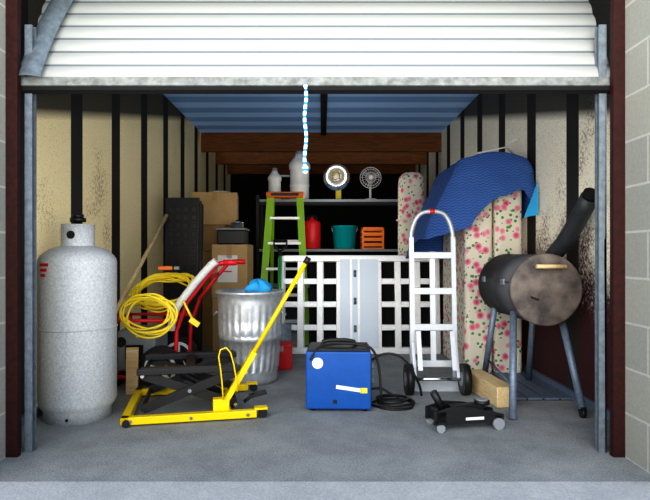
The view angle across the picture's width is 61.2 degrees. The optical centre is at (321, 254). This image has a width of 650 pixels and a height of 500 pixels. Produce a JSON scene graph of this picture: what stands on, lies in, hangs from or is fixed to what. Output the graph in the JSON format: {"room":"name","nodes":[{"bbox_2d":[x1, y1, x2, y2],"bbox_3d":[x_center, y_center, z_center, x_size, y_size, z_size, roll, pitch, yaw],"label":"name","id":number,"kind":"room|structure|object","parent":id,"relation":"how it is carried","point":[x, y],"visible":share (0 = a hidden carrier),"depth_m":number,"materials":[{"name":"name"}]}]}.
{"room":"storage unit","nodes":[
{"label":"storage unit","id":0,"kind":"room"},
{"bbox_2d":[0,0,231,460],"bbox_3d":[-1.534,-0.700,5.900,0.253,3.200,7.750,0,0,0],"label":"wall","id":1,"kind":"structure","parent":0,"point":[113,160],"depth_m":4.12,"materials":[{"name":"paint"}]},
{"bbox_2d":[5,0,20,456],"bbox_3d":[-1.381,-0.250,2.460,0.052,2.300,0.030,0,0,0],"label":"trim","id":2,"kind":"structure","parent":1,"relation":"attached to","point":[12,7],"depth_m":2.44,"materials":[{"name":"brown metal"}]},
{"bbox_2d":[232,174,401,300],"bbox_3d":[-0.010,-0.360,9.825,3.380,2.520,0.100,0,0,0],"label":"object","id":3,"kind":"structure","parent":0,"point":[247,186],"depth_m":9.77,"materials":[{"name":"black"}]},
{"bbox_2d":[163,94,478,134],"bbox_3d":[-0.010,-1.702,6.125,3.380,0.285,7.300,0,0,0],"label":"ceiling","id":4,"kind":"structure","parent":0,"point":[209,113],"depth_m":6.25,"materials":[{"name":"blue metal"}]},
{"bbox_2d":[201,133,440,151],"bbox_3d":[-0.010,-1.505,7.305,3.180,0.270,0.060,0,0,0],"label":"beam","id":5,"kind":"structure","parent":4,"relation":"attached to","point":[210,142],"depth_m":7.27,"materials":[{"name":"brown wood"}]},
{"bbox_2d":[216,152,426,164],"bbox_3d":[-0.010,-1.505,8.305,3.180,0.270,0.060,0,0,0],"label":"beam","id":6,"kind":"structure","parent":4,"relation":"attached to","point":[222,158],"depth_m":8.28,"materials":[{"name":"brown wood"}]},
{"bbox_2d":[227,165,415,173],"bbox_3d":[-0.010,-1.505,9.305,3.180,0.270,0.060,0,0,0],"label":"beam","id":7,"kind":"structure","parent":4,"relation":"attached to","point":[231,169],"depth_m":9.27,"materials":[{"name":"brown wood"}]},
{"bbox_2d":[0,307,649,499],"bbox_3d":[0.000,0.992,4.475,12.000,0.216,13.000,0,0,0],"label":"floor","id":8,"kind":"structure","parent":0,"point":[294,452],"depth_m":2.48,"materials":[{"name":"concrete"}]},
{"bbox_2d":[37,214,117,425],"bbox_3d":[-1.364,0.337,3.075,0.422,1.127,0.422,0,0,0],"label":"propane tank","id":9,"kind":"object","parent":8,"relation":"on","point":[77,324],"visible":1,"depth_m":2.91,"materials":[{"name":"white metal"}]},
{"bbox_2d":[126,347,138,394],"bbox_3d":[-1.228,0.750,3.560,0.075,0.301,0.051,0,0,-10],"label":"plank","id":10,"kind":"object","parent":8,"relation":"on","point":[132,353],"visible":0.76,"depth_m":3.55,"materials":[{"name":"beige wood"}]},
{"bbox_2d":[117,214,168,312],"bbox_3d":[-1.415,0.286,3.940,0.031,1.249,1.180,0,0,15],"label":"wooden pole","id":11,"kind":"object","parent":8,"relation":"on","point":[129,285],"visible":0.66,"depth_m":4.13,"materials":[{"name":"brown wood"}]},
{"bbox_2d":[117,258,245,386],"bbox_3d":[-1.005,0.460,3.865,0.870,0.880,0.539,0,0,0],"label":"hand truck","id":12,"kind":"object","parent":8,"relation":"on","point":[177,343],"visible":0.52,"depth_m":3.72,"materials":[{"name":"red metal"}]},
{"bbox_2d":[119,266,194,338],"bbox_3d":[-1.121,0.310,3.799,0.471,0.461,0.565,0,0,0],"label":"extension cord","id":13,"kind":"object","parent":12,"relation":"on","point":[149,302],"visible":0.77,"depth_m":3.55,"materials":[{"name":"yellow plastic"}]},
{"bbox_2d":[164,198,203,363],"bbox_3d":[-1.165,0.210,4.656,0.290,1.380,0.235,0,0,0],"label":"rubber mat","id":14,"kind":"object","parent":8,"relation":"on","point":[184,222],"visible":0.59,"depth_m":4.59,"materials":[{"name":"black rubber"}]},
{"bbox_2d":[202,252,212,345],"bbox_3d":[-1.100,0.433,5.624,0.501,0.934,0.402,0,0,0],"label":"cardboard box","id":15,"kind":"object","parent":8,"relation":"on","point":[207,256],"visible":0.08,"depth_m":5.43,"materials":[{"name":"brown cardboard"}]},
{"bbox_2d":[203,225,230,251],"bbox_3d":[-1.100,-0.167,5.604,0.301,0.262,0.342,0,0,3],"label":"cardboard box","id":16,"kind":"object","parent":15,"relation":"on","point":[209,231],"visible":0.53,"depth_m":5.43,"materials":[{"name":"brown cardboard"}]},
{"bbox_2d":[192,192,237,225],"bbox_3d":[-1.080,-0.459,5.604,0.441,0.322,0.402,0,0,-7],"label":"cardboard box","id":17,"kind":"object","parent":16,"relation":"on","point":[220,208],"visible":0.7,"depth_m":5.41,"materials":[{"name":"brown cardboard"}]},
{"bbox_2d":[120,256,310,427],"bbox_3d":[-0.620,0.453,3.290,1.022,0.894,0.680,0,0,-12],"label":"lift","id":18,"kind":"object","parent":8,"relation":"on","point":[218,389],"visible":1,"depth_m":3.05,"materials":[{"name":"yellow paint"}]},
{"bbox_2d":[212,298,219,350],"bbox_3d":[-0.840,0.649,5.194,0.341,0.501,0.342,0,0,-3],"label":"cardboard box","id":19,"kind":"object","parent":8,"relation":"on","point":[215,337],"visible":0.15,"depth_m":5.02,"materials":[{"name":"brown cardboard"}]},
{"bbox_2d":[212,244,252,297],"bbox_3d":[-0.840,0.150,5.193,0.331,0.496,0.334,0,0,2],"label":"cardboard box","id":20,"kind":"object","parent":19,"relation":"on","point":[239,275],"visible":0.73,"depth_m":5.03,"materials":[{"name":"brown cardboard"}]},
{"bbox_2d":[215,228,249,243],"bbox_3d":[-0.840,-0.175,5.195,0.280,0.150,0.280,0,0,0],"label":"storage tote","id":21,"kind":"object","parent":20,"relation":"on","point":[224,235],"visible":0.94,"depth_m":5.07,"materials":[{"name":"black plastic"}]},
{"bbox_2d":[231,220,243,227],"bbox_3d":[-0.800,-0.293,5.195,0.126,0.081,0.126,0,0,0],"label":"cooking pot","id":22,"kind":"object","parent":21,"relation":"on","point":[236,224],"visible":0.85,"depth_m":5.15,"materials":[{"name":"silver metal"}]},
{"bbox_2d":[213,288,285,385],"bbox_3d":[-0.518,0.576,3.960,0.522,0.648,0.498,0,0,0],"label":"trash can","id":23,"kind":"object","parent":8,"relation":"on","point":[243,317],"visible":0.82,"depth_m":3.77,"materials":[{"name":"silver metal"}]},
{"bbox_2d":[244,278,272,291],"bbox_3d":[-0.456,0.241,3.922,0.211,0.150,0.133,0,0,-17],"label":"rag","id":24,"kind":"object","parent":23,"relation":"on","point":[255,285],"visible":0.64,"depth_m":3.88,"materials":[{"name":"blue fabric"}]},
{"bbox_2d":[273,239,290,339],"bbox_3d":[-0.380,0.366,4.889,0.220,1.020,0.316,0,0,0],"label":"shovel","id":25,"kind":"object","parent":8,"relation":"on","point":[285,328],"visible":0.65,"depth_m":4.94,"materials":[{"name":"metal"}]},
{"bbox_2d":[261,192,308,346],"bbox_3d":[-0.375,0.133,5.750,0.530,1.544,0.970,0,0,0],"label":"step ladder","id":26,"kind":"object","parent":8,"relation":"on","point":[268,252],"visible":0.66,"depth_m":5.52,"materials":[{"name":"green"}]},
{"bbox_2d":[278,340,292,369],"bbox_3d":[-0.440,0.782,4.404,0.410,0.236,0.212,0,0,-1],"label":"toolbox","id":27,"kind":"object","parent":8,"relation":"on","point":[285,357],"visible":0.32,"depth_m":4.31,"materials":[{"name":"red paint"}]},
{"bbox_2d":[256,195,397,323],"bbox_3d":[0.125,0.100,6.650,1.790,1.600,0.490,0,0,0],"label":"shelving unit","id":28,"kind":"object","parent":8,"relation":"on","point":[260,203],"visible":0.3,"depth_m":6.41,"materials":[{"name":"black paint"}]},
{"bbox_2d":[268,151,309,198],"bbox_3d":[-0.398,-0.950,6.625,0.513,0.595,0.258,0,0,0],"label":"jugs","id":29,"kind":"object","parent":28,"relation":"on","point":[299,181],"visible":0.73,"depth_m":6.55,"materials":[{"name":"white plastic"}]},
{"bbox_2d":[305,215,320,248],"bbox_3d":[-0.120,-0.275,6.595,0.210,0.407,0.210,0,0,0],"label":"gas can","id":30,"kind":"object","parent":28,"relation":"on","point":[312,227],"visible":0.88,"depth_m":6.50,"materials":[{"name":"red paint"}]},
{"bbox_2d":[323,164,349,198],"bbox_3d":[0.170,-0.855,6.565,0.312,0.408,0.345,0,0,0],"label":"work light","id":31,"kind":"object","parent":28,"relation":"on","point":[336,177],"visible":0.82,"depth_m":6.49,"materials":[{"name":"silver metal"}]},
{"bbox_2d":[331,225,357,248],"bbox_3d":[0.270,-0.209,6.595,0.318,0.275,0.316,0,0,0],"label":"bucket","id":32,"kind":"object","parent":28,"relation":"on","point":[344,236],"visible":0.94,"depth_m":6.48,"materials":[{"name":"teal plastic"}]},
{"bbox_2d":[360,167,380,198],"bbox_3d":[0.580,-0.851,6.598,0.257,0.398,0.155,0,0,0],"label":"desk fan","id":33,"kind":"object","parent":28,"relation":"on","point":[370,178],"visible":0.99,"depth_m":6.55,"materials":[{"name":"white plastic"}]},
{"bbox_2d":[360,227,383,248],"bbox_3d":[0.600,-0.200,6.595,0.261,0.256,0.261,0,0,0],"label":"plastic crate","id":34,"kind":"object","parent":28,"relation":"on","point":[368,240],"visible":0.95,"depth_m":6.46,"materials":[{"name":"orange plastic"}]},
{"bbox_2d":[281,255,440,353],"bbox_3d":[0.340,0.454,5.059,1.490,0.905,0.213,0,0,0],"label":"gate","id":35,"kind":"object","parent":8,"relation":"on","point":[360,298],"visible":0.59,"depth_m":5.03,"materials":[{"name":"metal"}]},
{"bbox_2d":[306,338,422,410],"bbox_3d":[0.258,0.699,3.285,0.692,0.402,0.318,0,0,2],"label":"welder","id":36,"kind":"object","parent":8,"relation":"on","point":[338,370],"visible":1,"depth_m":3.15,"materials":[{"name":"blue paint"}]},
{"bbox_2d":[396,172,424,254],"bbox_3d":[0.900,0.035,5.525,0.316,1.730,0.316,0,0,0],"label":"rolled rug","id":37,"kind":"object","parent":8,"relation":"on","point":[411,186],"visible":0.38,"depth_m":5.40,"materials":[{"name":"fabric"}]},
{"bbox_2d":[403,209,471,394],"bbox_3d":[0.740,0.294,3.650,0.411,1.211,0.410,0,0,0],"label":"hand truck","id":38,"kind":"object","parent":8,"relation":"on","point":[461,379],"visible":1,"depth_m":3.65,"materials":[{"name":"metal"}]},
{"bbox_2d":[425,390,504,433],"bbox_3d":[0.745,0.800,2.885,0.380,0.200,0.184,0,0,-10],"label":"jack","id":39,"kind":"object","parent":8,"relation":"on","point":[441,412],"visible":1,"depth_m":2.83,"materials":[{"name":"black paint"}]},
{"bbox_2d":[443,202,491,372],"bbox_3d":[1.180,0.115,4.520,0.210,1.570,0.790,0,0,0],"label":"mattress","id":40,"kind":"object","parent":8,"relation":"on","point":[474,243],"visible":0.4,"depth_m":4.13,"materials":[{"name":"fabric"}]},
{"bbox_2d":[405,152,538,258],"bbox_3d":[1.155,-0.371,4.457,0.811,0.809,0.985,0,0,0],"label":"blanket","id":41,"kind":"object","parent":40,"relation":"on","point":[464,189],"visible":0.88,"depth_m":4.02,"materials":[{"name":"blue fabric"}]},
{"bbox_2d":[471,369,508,407],"bbox_3d":[1.058,0.838,3.490,0.115,0.120,0.513,0,0,-6],"label":"wood block","id":42,"kind":"object","parent":8,"relation":"on","point":[484,384],"visible":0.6,"depth_m":3.36,"materials":[{"name":"beige wood"}]},
{"bbox_2d":[492,189,521,372],"bbox_3d":[1.405,0.110,4.520,0.210,1.580,0.790,0,0,0],"label":"mattress","id":43,"kind":"object","parent":8,"relation":"on","point":[506,210],"visible":0.17,"depth_m":4.12,"materials":[{"name":"fabric"}]},
{"bbox_2d":[478,188,594,419],"bbox_3d":[1.272,0.269,3.454,0.505,1.282,0.960,0,0,0],"label":"barrel smoker","id":44,"kind":"object","parent":8,"relation":"on","point":[545,289],"visible":0.98,"depth_m":3.16,"materials":[{"name":"black paint"}]},
{"bbox_2d":[416,0,649,473],"bbox_3d":[1.494,-0.700,5.900,0.292,3.200,7.750,0,0,0],"label":"wall","id":45,"kind":"structure","parent":0,"point":[555,132],"depth_m":3.35,"materials":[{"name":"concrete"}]},
{"bbox_2d":[18,0,609,452],"bbox_3d":[-0.025,-0.305,2.795,2.701,2.410,0.700,0,0,0],"label":"roll-up door","id":46,"kind":"structure","parent":45,"relation":"in","point":[75,46],"depth_m":2.56,"materials":[{"name":"white metal"}]},
{"bbox_2d":[302,83,308,173],"bbox_3d":[-0.075,-0.571,2.487,0.030,0.411,0.032,0,0,0],"label":"rope","id":47,"kind":"object","parent":46,"relation":"hanging from","point":[305,169],"visible":1,"depth_m":2.48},
{"bbox_2d":[477,138,519,153],"bbox_3d":[1.397,-0.818,4.176,0.405,0.104,0.188,0,0,-25],"label":"clothes hanger","id":48,"kind":"object","parent":45,"relation":"attached to","point":[506,147],"visible":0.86,"depth_m":4.17,"materials":[{"name":"white plastic"}]},
{"bbox_2d":[610,0,624,456],"bbox_3d":[1.322,-0.250,2.460,0.052,2.300,0.030,0,0,0],"label":"trim","id":49,"kind":"structure","parent":45,"relation":"attached to","point":[617,7],"depth_m":2.44,"materials":[{"name":"brown metal"}]}
]}

